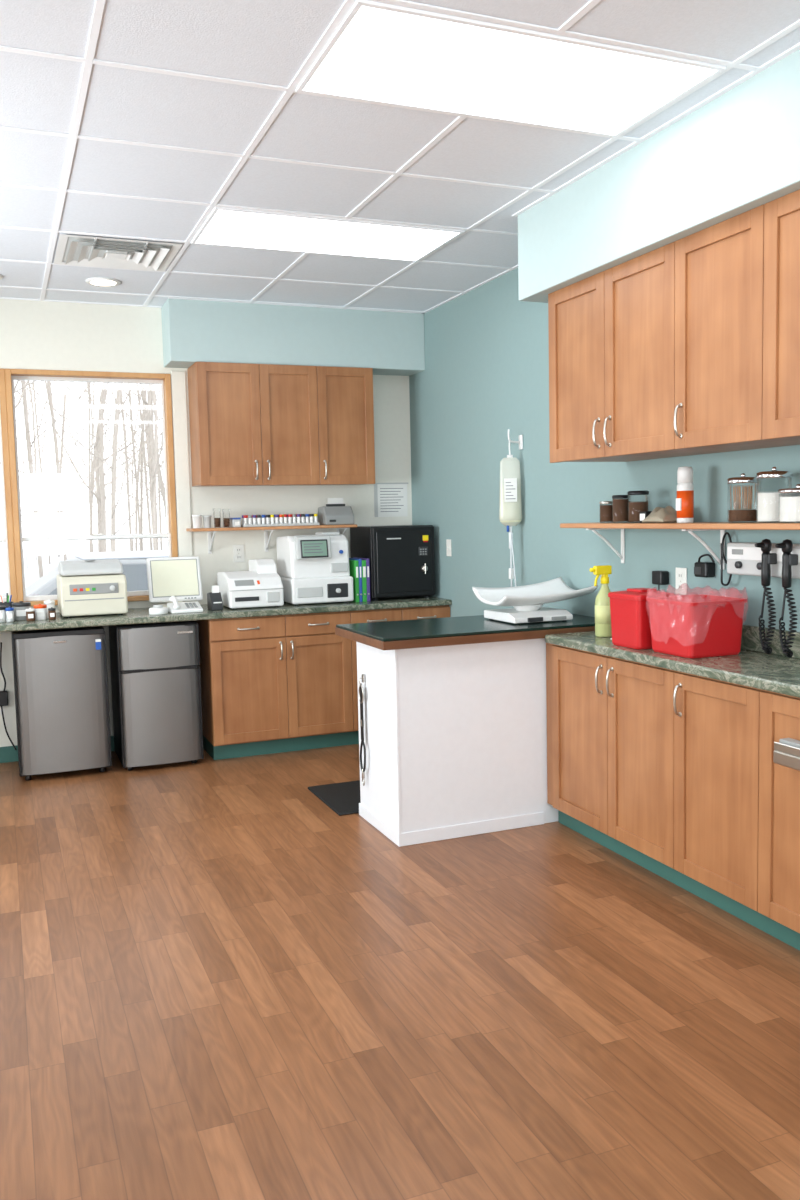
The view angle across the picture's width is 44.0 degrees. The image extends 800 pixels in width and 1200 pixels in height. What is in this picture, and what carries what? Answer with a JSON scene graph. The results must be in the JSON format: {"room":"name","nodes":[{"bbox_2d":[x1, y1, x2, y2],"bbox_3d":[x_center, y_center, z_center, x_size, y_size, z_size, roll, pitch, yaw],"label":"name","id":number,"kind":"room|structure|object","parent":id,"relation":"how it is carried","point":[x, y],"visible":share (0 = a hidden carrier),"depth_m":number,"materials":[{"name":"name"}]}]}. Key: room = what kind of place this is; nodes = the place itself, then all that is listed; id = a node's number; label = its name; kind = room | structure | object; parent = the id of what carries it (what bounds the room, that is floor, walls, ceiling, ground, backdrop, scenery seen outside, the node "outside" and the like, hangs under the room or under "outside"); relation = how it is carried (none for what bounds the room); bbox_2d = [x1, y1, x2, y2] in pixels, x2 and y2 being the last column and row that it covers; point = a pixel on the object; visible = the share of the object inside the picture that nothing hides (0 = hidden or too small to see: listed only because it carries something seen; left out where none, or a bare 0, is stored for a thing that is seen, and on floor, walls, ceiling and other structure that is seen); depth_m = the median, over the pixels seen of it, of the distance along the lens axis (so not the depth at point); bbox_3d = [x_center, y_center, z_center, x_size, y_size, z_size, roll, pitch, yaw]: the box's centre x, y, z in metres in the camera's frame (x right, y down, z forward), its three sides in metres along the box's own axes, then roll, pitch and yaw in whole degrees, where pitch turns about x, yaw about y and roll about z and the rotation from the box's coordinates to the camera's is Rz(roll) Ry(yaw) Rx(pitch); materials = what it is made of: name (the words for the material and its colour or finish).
{"room":"veterinary clinic","nodes":[
{"label":"veterinary clinic","id":0,"kind":"room"},
{"bbox_2d":[0,299,411,746],"bbox_3d":[-2.166,-0.422,6.197,5.045,2.818,0.140,-3,5,-22],"label":"wall","id":1,"kind":"structure","parent":0,"point":[36,335],"depth_m":6.37,"materials":[{"name":"beige paint"}]},
{"bbox_2d":[0,368,16,601],"bbox_3d":[-2.808,-0.653,5.883,0.925,1.440,0.145,-3,5,-22],"label":"window","id":2,"kind":"structure","parent":1,"relation":"in","point":[8,540],"depth_m":6.02,"materials":[{"name":"brown wood"}]},
{"bbox_2d":[0,642,16,749],"bbox_3d":[-2.425,0.593,6.070,0.104,0.673,0.044,-3,5,-22],"label":"power cord","id":3,"kind":"object","parent":1,"relation":"attached to","point":[3,694],"visible":1,"depth_m":6.05,"materials":[{"name":"black plastic"}]},
{"bbox_2d":[0,736,114,762],"bbox_3d":[-2.912,0.982,5.922,3.290,0.100,0.008,-3,5,-22],"label":"baseboard","id":4,"kind":"structure","parent":1,"relation":"attached to","point":[8,753],"depth_m":6.12,"materials":[{"name":"teal plastic"}]},
{"bbox_2d":[5,369,177,606],"bbox_3d":[-1.923,-0.704,6.239,0.985,1.440,0.145,-3,5,-22],"label":"window","id":5,"kind":"structure","parent":1,"relation":"in","point":[11,375],"depth_m":6.18,"materials":[{"name":"brown wood"}]},
{"bbox_2d":[171,371,193,601],"bbox_3d":[-1.404,-0.717,6.402,0.090,1.504,0.012,-3,5,-22],"label":"trim","id":6,"kind":"structure","parent":1,"relation":"attached to","point":[178,378],"depth_m":6.38,"materials":[{"name":"beige paint"}]},
{"bbox_2d":[207,531,216,553],"bbox_3d":[-1.212,-0.371,6.403,0.024,0.149,0.200,-3,5,-22],"label":"shelf bracket","id":7,"kind":"object","parent":1,"relation":"attached to","point":[210,541],"visible":0.97,"depth_m":6.48,"materials":[{"name":"white metal"}]},
{"bbox_2d":[233,545,243,561],"bbox_3d":[-1.071,-0.309,6.569,0.074,0.116,0.008,-3,5,-22],"label":"electrical outlet","id":8,"kind":"object","parent":1,"relation":"attached to","point":[238,550],"visible":1,"depth_m":6.57,"materials":[{"name":"grey plastic"}]},
{"bbox_2d":[264,530,274,551],"bbox_3d":[-0.860,-0.391,6.545,0.024,0.149,0.200,-3,5,-22],"label":"shelf bracket","id":9,"kind":"object","parent":1,"relation":"attached to","point":[266,540],"visible":0.81,"depth_m":6.62,"materials":[{"name":"white metal"}]},
{"bbox_2d":[186,524,357,531],"bbox_3d":[-0.837,-0.476,6.532,1.102,0.019,0.229,-3,5,-22],"label":"open shelf","id":10,"kind":"object","parent":1,"relation":"attached to","point":[350,525],"visible":0.9,"depth_m":6.41,"materials":[{"name":"brown wood"}]},
{"bbox_2d":[192,515,201,527],"bbox_3d":[-1.297,-0.501,6.327,0.065,0.085,0.065,-3,5,-22],"label":"cup","id":11,"kind":"object","parent":10,"relation":"on","point":[197,519],"visible":0.94,"depth_m":6.30,"materials":[{"name":"white plastic"}]},
{"bbox_2d":[203,515,211,527],"bbox_3d":[-1.237,-0.502,6.352,0.056,0.080,0.056,-3,5,-22],"label":"cup","id":12,"kind":"object","parent":10,"relation":"on","point":[206,519],"visible":0.97,"depth_m":6.33,"materials":[{"name":"grey plastic"}]},
{"bbox_2d":[214,518,219,526],"bbox_3d":[-1.177,-0.528,6.374,0.052,0.125,0.052,-3,5,-22],"label":"cup","id":13,"kind":"object","parent":10,"relation":"on","point":[217,520],"visible":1,"depth_m":6.36,"materials":[{"name":"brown glass"}]},
{"bbox_2d":[224,518,228,526],"bbox_3d":[-1.122,-0.528,6.397,0.052,0.120,0.052,-3,5,-22],"label":"cup","id":14,"kind":"object","parent":10,"relation":"on","point":[226,520],"visible":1,"depth_m":6.38,"materials":[{"name":"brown glass"}]},
{"bbox_2d":[230,518,240,526],"bbox_3d":[-1.069,-0.503,6.430,0.050,0.062,0.102,-3,5,-22],"label":"box","id":15,"kind":"object","parent":10,"relation":"on","point":[233,523],"visible":0.96,"depth_m":6.39,"materials":[{"name":"white cardboard"}]},
{"bbox_2d":[241,514,319,526],"bbox_3d":[-0.792,-0.526,6.536,0.515,0.077,0.090,-3,5,-22],"label":"rack","id":16,"kind":"object","parent":10,"relation":"on","point":[282,519],"visible":1,"depth_m":6.51,"materials":[{"name":"grey plastic"}]},
{"bbox_2d":[318,498,353,524],"bbox_3d":[-0.433,-0.599,6.690,0.202,0.180,0.184,-3,5,-22],"label":"receipt printer","id":17,"kind":"object","parent":10,"relation":"on","point":[335,512],"visible":0.96,"depth_m":6.64,"materials":[{"name":"grey plastic"}]},
{"bbox_2d":[187,362,374,485],"bbox_3d":[-0.759,-1.128,6.456,1.160,0.758,0.335,-3,5,-22],"label":"upper cabinet","id":18,"kind":"object","parent":1,"relation":"attached to","point":[251,424],"visible":1,"depth_m":6.32,"materials":[{"name":"brown wood"}]},
{"bbox_2d":[337,528,348,534],"bbox_3d":[-0.388,-0.418,6.735,0.024,0.149,0.200,-3,5,-22],"label":"shelf bracket","id":19,"kind":"object","parent":1,"relation":"attached to","point":[338,529],"visible":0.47,"depth_m":6.71,"materials":[{"name":"white metal"}]},
{"bbox_2d":[374,483,407,516],"bbox_3d":[-0.064,-0.704,6.949,0.270,0.238,0.006,-3,5,-22],"label":"paper notice","id":20,"kind":"object","parent":1,"relation":"attached to","point":[390,499],"visible":0.97,"depth_m":6.95,"materials":[{"name":"white paper"}]},
{"bbox_2d":[161,299,424,375],"bbox_3d":[-0.673,-1.704,6.477,1.695,0.378,0.280,-3,5,-22],"label":"soffit","id":21,"kind":"structure","parent":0,"point":[389,343],"depth_m":6.32,"materials":[{"name":"teal paint"}]},
{"bbox_2d":[0,744,799,1199],"bbox_3d":[-0.606,1.335,2.400,4.925,0.100,8.300,-3,5,-22],"label":"floor","id":22,"kind":"structure","parent":0,"point":[218,981],"depth_m":2.96,"materials":[{"name":"brown wood"}]},
{"bbox_2d":[11,626,111,780],"bbox_3d":[-2.017,0.586,5.881,0.506,0.857,0.501,-3,5,-22],"label":"mini fridge","id":23,"kind":"object","parent":22,"relation":"on","point":[61,675],"visible":0.97,"depth_m":5.65,"materials":[{"name":"grey metal"}]},
{"bbox_2d":[109,621,203,770],"bbox_3d":[-1.495,0.557,6.050,0.471,0.862,0.496,-3,5,-22],"label":"mini fridge","id":24,"kind":"object","parent":22,"relation":"on","point":[156,675],"visible":1,"depth_m":5.82,"materials":[{"name":"grey metal"}]},
{"bbox_2d":[194,605,449,759],"bbox_3d":[-0.504,0.489,6.511,1.584,0.875,0.655,-3,5,-22],"label":"base cabinet","id":25,"kind":"object","parent":22,"relation":"on","point":[279,683],"visible":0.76,"depth_m":6.12,"materials":[{"name":"brown wood"}]},
{"bbox_2d":[0,596,451,631],"bbox_3d":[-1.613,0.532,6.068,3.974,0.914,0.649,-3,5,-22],"label":"countertop","id":26,"kind":"structure","parent":25,"relation":"on","point":[134,615],"depth_m":5.96,"materials":[{"name":"green stone"}]},
{"bbox_2d":[0,606,5,622],"bbox_3d":[-2.288,0.078,5.624,0.093,0.097,0.093,-3,5,-22],"label":"canister","id":27,"kind":"object","parent":26,"relation":"on","point":[2,608],"visible":1,"depth_m":5.60,"materials":[{"name":"white plastic"}]},
{"bbox_2d":[0,593,13,607],"bbox_3d":[-2.306,0.036,5.797,0.080,0.151,0.080,-3,5,-22],"label":"pen cup","id":28,"kind":"object","parent":26,"relation":"on","point":[7,603],"visible":0.41,"depth_m":5.77,"materials":[{"name":"grey plastic"}]},
{"bbox_2d":[5,607,13,621],"bbox_3d":[-2.220,0.081,5.630,0.045,0.086,0.045,-3,5,-22],"label":"canister","id":29,"kind":"object","parent":26,"relation":"on","point":[9,611],"visible":1,"depth_m":5.61,"materials":[{"name":"grey plastic"}]},
{"bbox_2d":[12,601,30,620],"bbox_3d":[-2.193,0.061,5.736,0.103,0.108,0.103,-3,5,-22],"label":"canister","id":30,"kind":"object","parent":26,"relation":"on","point":[20,607],"visible":0.87,"depth_m":5.69,"materials":[{"name":"grey plastic"}]},
{"bbox_2d":[26,608,34,620],"bbox_3d":[-2.110,0.082,5.653,0.049,0.076,0.049,-3,5,-22],"label":"canister","id":31,"kind":"object","parent":26,"relation":"on","point":[30,613],"visible":1,"depth_m":5.63,"materials":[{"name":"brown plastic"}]},
{"bbox_2d":[33,604,46,619],"bbox_3d":[-2.078,0.068,5.719,0.072,0.092,0.072,-3,5,-22],"label":"canister","id":32,"kind":"object","parent":26,"relation":"on","point":[41,609],"visible":0.98,"depth_m":5.69,"materials":[{"name":"white plastic"}]},
{"bbox_2d":[44,599,54,617],"bbox_3d":[-2.065,0.050,5.831,0.062,0.108,0.062,-3,5,-22],"label":"canister","id":33,"kind":"object","parent":26,"relation":"on","point":[50,603],"visible":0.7,"depth_m":5.80,"materials":[{"name":"white plastic"}]},
{"bbox_2d":[48,607,55,619],"bbox_3d":[-2.009,0.077,5.715,0.041,0.070,0.041,-3,5,-22],"label":"canister","id":34,"kind":"object","parent":26,"relation":"on","point":[51,611],"visible":1,"depth_m":5.70,"materials":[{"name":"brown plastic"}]},
{"bbox_2d":[56,559,127,617],"bbox_3d":[-1.865,-0.079,5.980,0.375,0.329,0.416,-3,5,-22],"label":"centrifuge","id":35,"kind":"object","parent":26,"relation":"on","point":[84,587],"visible":1,"depth_m":5.82,"materials":[{"name":"beige plastic"}]},
{"bbox_2d":[149,605,167,614],"bbox_3d":[-1.444,0.056,5.911,0.110,0.054,0.110,-3,5,-22],"label":"petri dish","id":36,"kind":"object","parent":26,"relation":"on","point":[157,609],"visible":1,"depth_m":5.87,"materials":[{"name":"white plastic"}]},
{"bbox_2d":[146,556,202,606],"bbox_3d":[-1.405,-0.105,6.195,0.330,0.324,0.200,-3,5,-22],"label":"monitor","id":37,"kind":"object","parent":26,"relation":"on","point":[179,577],"visible":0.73,"depth_m":6.20,"materials":[{"name":"beige plastic"}]},
{"bbox_2d":[167,596,202,613],"bbox_3d":[-1.306,0.022,6.007,0.190,0.099,0.168,-3,5,-22],"label":"desk telephone","id":38,"kind":"object","parent":26,"relation":"on","point":[175,607],"visible":0.99,"depth_m":5.97,"materials":[{"name":"white plastic"}]},
{"bbox_2d":[207,585,222,610],"bbox_3d":[-1.141,-0.015,6.102,0.070,0.150,0.143,-3,5,-22],"label":"printer","id":39,"kind":"object","parent":26,"relation":"on","point":[214,599],"visible":1,"depth_m":6.06,"materials":[{"name":"grey plastic"}]},
{"bbox_2d":[217,559,283,608],"bbox_3d":[-0.953,-0.107,6.278,0.340,0.295,0.386,-3,5,-22],"label":"blood chemistry analyzer","id":40,"kind":"object","parent":26,"relation":"on","point":[260,586],"visible":0.98,"depth_m":6.14,"materials":[{"name":"white plastic"}]},
{"bbox_2d":[276,532,353,605],"bbox_3d":[-0.559,-0.211,6.452,0.410,0.455,0.425,-3,5,-22],"label":"hematology analyzer","id":41,"kind":"object","parent":26,"relation":"on","point":[311,568],"visible":0.89,"depth_m":6.30,"materials":[{"name":"white plastic"}]},
{"bbox_2d":[349,557,369,601],"bbox_3d":[-0.291,-0.136,6.529,0.101,0.280,0.274,-3,5,-22],"label":"binders","id":42,"kind":"object","parent":26,"relation":"on","point":[359,568],"visible":0.81,"depth_m":6.41,"materials":[{"name":"green plastic"}]},
{"bbox_2d":[350,525,434,600],"bbox_3d":[-0.045,-0.259,6.697,0.450,0.485,0.472,-3,5,-22],"label":"safe","id":43,"kind":"object","parent":26,"relation":"on","point":[401,558],"visible":0.91,"depth_m":6.51,"materials":[{"name":"metal"}]},
{"bbox_2d":[308,780,360,815],"bbox_3d":[-0.031,1.018,5.271,0.800,0.014,0.540,-3,5,-22],"label":"anti-fatigue mat","id":44,"kind":"object","parent":22,"relation":"on","point":[343,798],"visible":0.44,"depth_m":5.18,"materials":[{"name":"black rubber"}]},
{"bbox_2d":[335,613,594,846],"bbox_3d":[0.382,0.582,4.803,1.224,0.945,0.652,-3,5,-22],"label":"kitchen island","id":45,"kind":"object","parent":22,"relation":"on","point":[455,708],"visible":0.84,"depth_m":4.52,"materials":[{"name":"white paint"}]},
{"bbox_2d":[359,674,365,785],"bbox_3d":[-0.180,0.624,4.737,0.024,0.543,0.071,-3,5,-22],"label":"leash","id":46,"kind":"object","parent":45,"relation":"hanging from","point":[361,691],"visible":1,"depth_m":4.72,"materials":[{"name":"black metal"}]},
{"bbox_2d":[472,577,597,623],"bbox_3d":[0.663,0.000,4.863,0.510,0.191,0.350,-3,5,-22],"label":"scale","id":47,"kind":"object","parent":45,"relation":"on","point":[527,601],"visible":1,"depth_m":4.79,"materials":[{"name":"white plastic"}]},
{"bbox_2d":[546,643,799,950],"bbox_3d":[1.365,0.715,3.429,0.440,0.873,2.770,-3,5,-22],"label":"base cabinet","id":48,"kind":"object","parent":22,"relation":"on","point":[673,773],"visible":0.99,"depth_m":3.69,"materials":[{"name":"brown wood"}]},
{"bbox_2d":[545,631,799,697],"bbox_3d":[1.373,0.263,3.351,0.436,0.038,2.725,-3,5,-22],"label":"countertop","id":49,"kind":"structure","parent":48,"relation":"on","point":[780,674],"depth_m":3.61,"materials":[{"name":"green stone"}]},
{"bbox_2d":[589,565,611,636],"bbox_3d":[0.896,0.005,4.390,0.120,0.315,0.089,-3,5,-22],"label":"spray bottle","id":50,"kind":"object","parent":49,"relation":"on","point":[602,601],"visible":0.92,"depth_m":4.37,"materials":[{"name":"plastic"}]},
{"bbox_2d":[608,588,674,648],"bbox_3d":[0.990,0.071,4.065,0.189,0.235,0.224,-3,5,-22],"label":"sharps container","id":51,"kind":"object","parent":49,"relation":"on","point":[629,609],"visible":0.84,"depth_m":3.99,"materials":[{"name":"red plastic"}]},
{"bbox_2d":[646,594,746,657],"bbox_3d":[1.145,0.074,3.834,0.308,0.262,0.308,-3,5,-22],"label":"sharps container","id":52,"kind":"object","parent":49,"relation":"on","point":[698,625],"visible":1,"depth_m":3.73,"materials":[{"name":"red plastic"}]},
{"bbox_2d":[773,738,799,770],"bbox_3d":[1.248,0.486,3.098,0.059,0.080,0.160,-3,5,-22],"label":"paper holder","id":53,"kind":"object","parent":48,"relation":"attached to","point":[786,753],"visible":1,"depth_m":3.11,"materials":[{"name":"silver metal"}]},
{"bbox_2d":[0,0,799,313],"bbox_3d":[-0.669,-1.569,2.150,4.925,0.105,8.300,-3,5,-22],"label":"ceiling","id":54,"kind":"structure","parent":0,"point":[120,119],"depth_m":3.56,"materials":[{"name":"tile"}]},
{"bbox_2d":[86,277,120,286],"bbox_3d":[-1.669,-1.788,5.568,0.190,0.012,0.190,-3,5,-22],"label":"recessed light","id":55,"kind":"object","parent":54,"relation":"in","point":[96,281],"visible":1,"depth_m":5.55,"materials":[{"name":"white plastic"}]},
{"bbox_2d":[53,234,182,271],"bbox_3d":[-1.428,-1.737,4.980,0.570,0.022,0.570,-3,5,-22],"label":"ceiling air vent","id":56,"kind":"object","parent":54,"relation":"in","point":[76,250],"depth_m":4.95,"materials":[{"name":"white metal"}]},
{"bbox_2d":[191,207,464,261],"bbox_3d":[-0.352,-1.746,4.757,1.193,0.012,0.584,-3,5,-22],"label":"ceiling light panel","id":57,"kind":"object","parent":54,"relation":"in","point":[227,227],"depth_m":4.72,"materials":[{"name":"white plastic"}]},
{"bbox_2d":[296,0,725,137],"bbox_3d":[0.334,-1.616,3.067,1.193,0.012,0.584,-3,5,-22],"label":"ceiling light panel","id":58,"kind":"object","parent":54,"relation":"in","point":[379,53],"depth_m":3.02,"materials":[{"name":"white plastic"}]},
{"bbox_2d":[409,268,799,631],"bbox_3d":[1.700,-0.250,3.214,0.120,2.818,8.300,-3,5,-22],"label":"wall","id":59,"kind":"structure","parent":0,"point":[485,375],"depth_m":5.46,"materials":[{"name":"teal paint"}]},
{"bbox_2d":[446,539,451,555],"bbox_3d":[0.316,-0.341,6.465,0.013,0.110,0.070,-3,5,-22],"label":"light switch","id":60,"kind":"object","parent":59,"relation":"attached to","point":[448,541],"visible":1,"depth_m":6.46,"materials":[{"name":"white plastic"}]},
{"bbox_2d":[499,429,522,586],"bbox_3d":[0.623,-0.487,5.515,0.139,0.919,0.069,-2,5,-11],"label":"bag","id":61,"kind":"object","parent":59,"relation":"attached to","point":[510,502],"visible":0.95,"depth_m":5.49,"materials":[{"name":"white plastic"}]},
{"bbox_2d":[586,528,624,562],"bbox_3d":[0.960,-0.253,4.623,0.200,0.169,0.024,-3,5,-22],"label":"shelf bracket","id":62,"kind":"object","parent":59,"relation":"attached to","point":[622,556],"visible":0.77,"depth_m":4.64,"materials":[{"name":"white metal"}]},
{"bbox_2d":[652,571,668,590],"bbox_3d":[1.153,-0.038,4.383,0.044,0.181,0.070,-3,5,-22],"label":"power adapter","id":63,"kind":"object","parent":59,"relation":"attached to","point":[659,578],"visible":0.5,"depth_m":4.35,"materials":[{"name":"plastic"}]},
{"bbox_2d":[548,189,799,462],"bbox_3d":[1.344,-0.901,3.252,0.440,0.744,2.690,-3,5,-22],"label":"upper cabinet","id":64,"kind":"object","parent":59,"relation":"attached to","point":[689,345],"visible":1,"depth_m":3.56,"materials":[{"name":"brown wood"}]},
{"bbox_2d":[560,522,799,529],"bbox_3d":[1.347,-0.273,3.632,0.219,0.022,2.540,-3,5,-22],"label":"storage shelf","id":65,"kind":"object","parent":59,"relation":"attached to","point":[621,525],"visible":1,"depth_m":3.88,"materials":[{"name":"brown wood"}]},
{"bbox_2d":[599,501,612,521],"bbox_3d":[0.953,-0.405,4.554,0.071,0.100,0.071,-3,5,-22],"label":"glass jar","id":66,"kind":"object","parent":65,"relation":"on","point":[606,511],"visible":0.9,"depth_m":4.53,"materials":[{"name":"brown glass"}]},
{"bbox_2d":[612,495,629,521],"bbox_3d":[0.994,-0.410,4.452,0.079,0.125,0.079,-3,5,-22],"label":"glass jar","id":67,"kind":"object","parent":65,"relation":"on","point":[620,502],"visible":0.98,"depth_m":4.42,"materials":[{"name":"brown glass"}]},
{"bbox_2d":[627,491,648,521],"bbox_3d":[1.043,-0.408,4.331,0.092,0.140,0.092,-3,5,-22],"label":"glass jar","id":68,"kind":"object","parent":65,"relation":"on","point":[635,508],"visible":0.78,"depth_m":4.30,"materials":[{"name":"brown glass"}]},
{"bbox_2d":[640,511,651,522],"bbox_3d":[1.085,-0.357,4.257,0.102,0.050,0.045,-3,5,-22],"label":"box","id":69,"kind":"object","parent":65,"relation":"on","point":[643,514],"visible":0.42,"depth_m":4.23,"materials":[{"name":"white plastic"}]},
{"bbox_2d":[642,506,676,522],"bbox_3d":[1.107,-0.360,4.150,0.120,0.069,0.140,-3,5,-22],"label":"pouch","id":70,"kind":"object","parent":65,"relation":"on","point":[668,514],"visible":0.88,"depth_m":4.11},
{"bbox_2d":[676,467,693,522],"bbox_3d":[1.161,-0.429,4.031,0.068,0.228,0.067,-3,5,-22],"label":"aerosol can","id":71,"kind":"object","parent":65,"relation":"on","point":[685,487],"visible":1,"depth_m":4.00,"materials":[{"name":"white metal"}]},
{"bbox_2d":[727,473,759,520],"bbox_3d":[1.290,-0.384,3.719,0.116,0.186,0.116,-3,5,-22],"label":"apothecary jar","id":72,"kind":"object","parent":65,"relation":"on","point":[734,515],"visible":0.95,"depth_m":3.69,"materials":[{"name":"clear glass"}]},
{"bbox_2d":[756,467,792,520],"bbox_3d":[1.355,-0.382,3.583,0.125,0.202,0.125,-3,5,-22],"label":"apothecary jar","id":73,"kind":"object","parent":65,"relation":"on","point":[768,503],"visible":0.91,"depth_m":3.54,"materials":[{"name":"clear glass"}]},
{"bbox_2d":[778,484,799,520],"bbox_3d":[1.385,-0.336,3.436,0.137,0.135,0.137,-3,5,-22],"label":"apothecary jar","id":74,"kind":"object","parent":65,"relation":"on","point":[789,506],"visible":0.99,"depth_m":3.40,"materials":[{"name":"clear glass"}]},
{"bbox_2d":[675,567,686,594],"bbox_3d":[1.213,-0.081,4.274,0.008,0.116,0.074,-3,5,-22],"label":"electrical outlet","id":75,"kind":"object","parent":59,"relation":"attached to","point":[681,573],"visible":0.97,"depth_m":4.27,"materials":[{"name":"grey plastic"}]},
{"bbox_2d":[682,529,724,569],"bbox_3d":[1.221,-0.203,3.981,0.200,0.169,0.024,-3,5,-22],"label":"shelf bracket","id":76,"kind":"object","parent":59,"relation":"attached to","point":[722,531],"visible":0.77,"depth_m":3.99,"materials":[{"name":"white metal"}]},
{"bbox_2d":[694,554,714,577],"bbox_3d":[1.262,-0.143,4.087,0.051,0.097,0.094,-3,5,-22],"label":"power adapter","id":77,"kind":"object","parent":59,"relation":"attached to","point":[701,569],"visible":1,"depth_m":4.07,"materials":[{"name":"plastic"}]},
{"bbox_2d":[720,532,799,657],"bbox_3d":[1.352,-0.028,3.754,0.144,0.454,0.506,-3,5,-22],"label":"station","id":78,"kind":"object","parent":59,"relation":"attached to","point":[765,559],"visible":1,"depth_m":3.66,"materials":[{"name":"grey plastic"}]},
{"bbox_2d":[741,625,799,658],"bbox_3d":[1.564,0.184,3.422,0.020,0.096,2.725,-3,5,-22],"label":"backsplash","id":79,"kind":"structure","parent":59,"relation":"attached to","point":[750,640],"depth_m":3.79,"materials":[{"name":"green stone"}]},
{"bbox_2d":[518,49,799,302],"bbox_3d":[1.856,-1.361,1.882,0.465,0.383,5.880,-3,5,-22],"label":"soffit","id":80,"kind":"structure","parent":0,"point":[738,153],"depth_m":3.48,"materials":[{"name":"teal paint"}]},
{"label":"outside","id":81,"kind":"structure","parent":0,"visible":0},
{"bbox_2d":[0,542,167,593],"bbox_3d":[-5.583,1.093,14.048,120.000,0.400,150.000,-3,5,-22],"label":"snowy ground","id":82,"kind":"structure","parent":81,"point":[32,573],"depth_m":59.10,"materials":[{"name":"white snow"}]},
{"bbox_2d":[0,380,167,577],"bbox_3d":[-12.817,-8.394,39.560,45.918,14.541,38.992,-3,5,-22],"label":"bare trees","id":83,"kind":"object","parent":82,"relation":"on","point":[97,460],"visible":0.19,"depth_m":29.26,"materials":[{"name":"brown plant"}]},
{"bbox_2d":[0,550,168,596],"bbox_3d":[-3.841,0.047,14.675,4.396,1.500,1.760,-3,5,-22],"label":"parked car","id":84,"kind":"object","parent":82,"relation":"on","point":[134,566],"visible":0.05,"depth_m":13.79,"materials":[{"name":"silver paint"}]}
]}

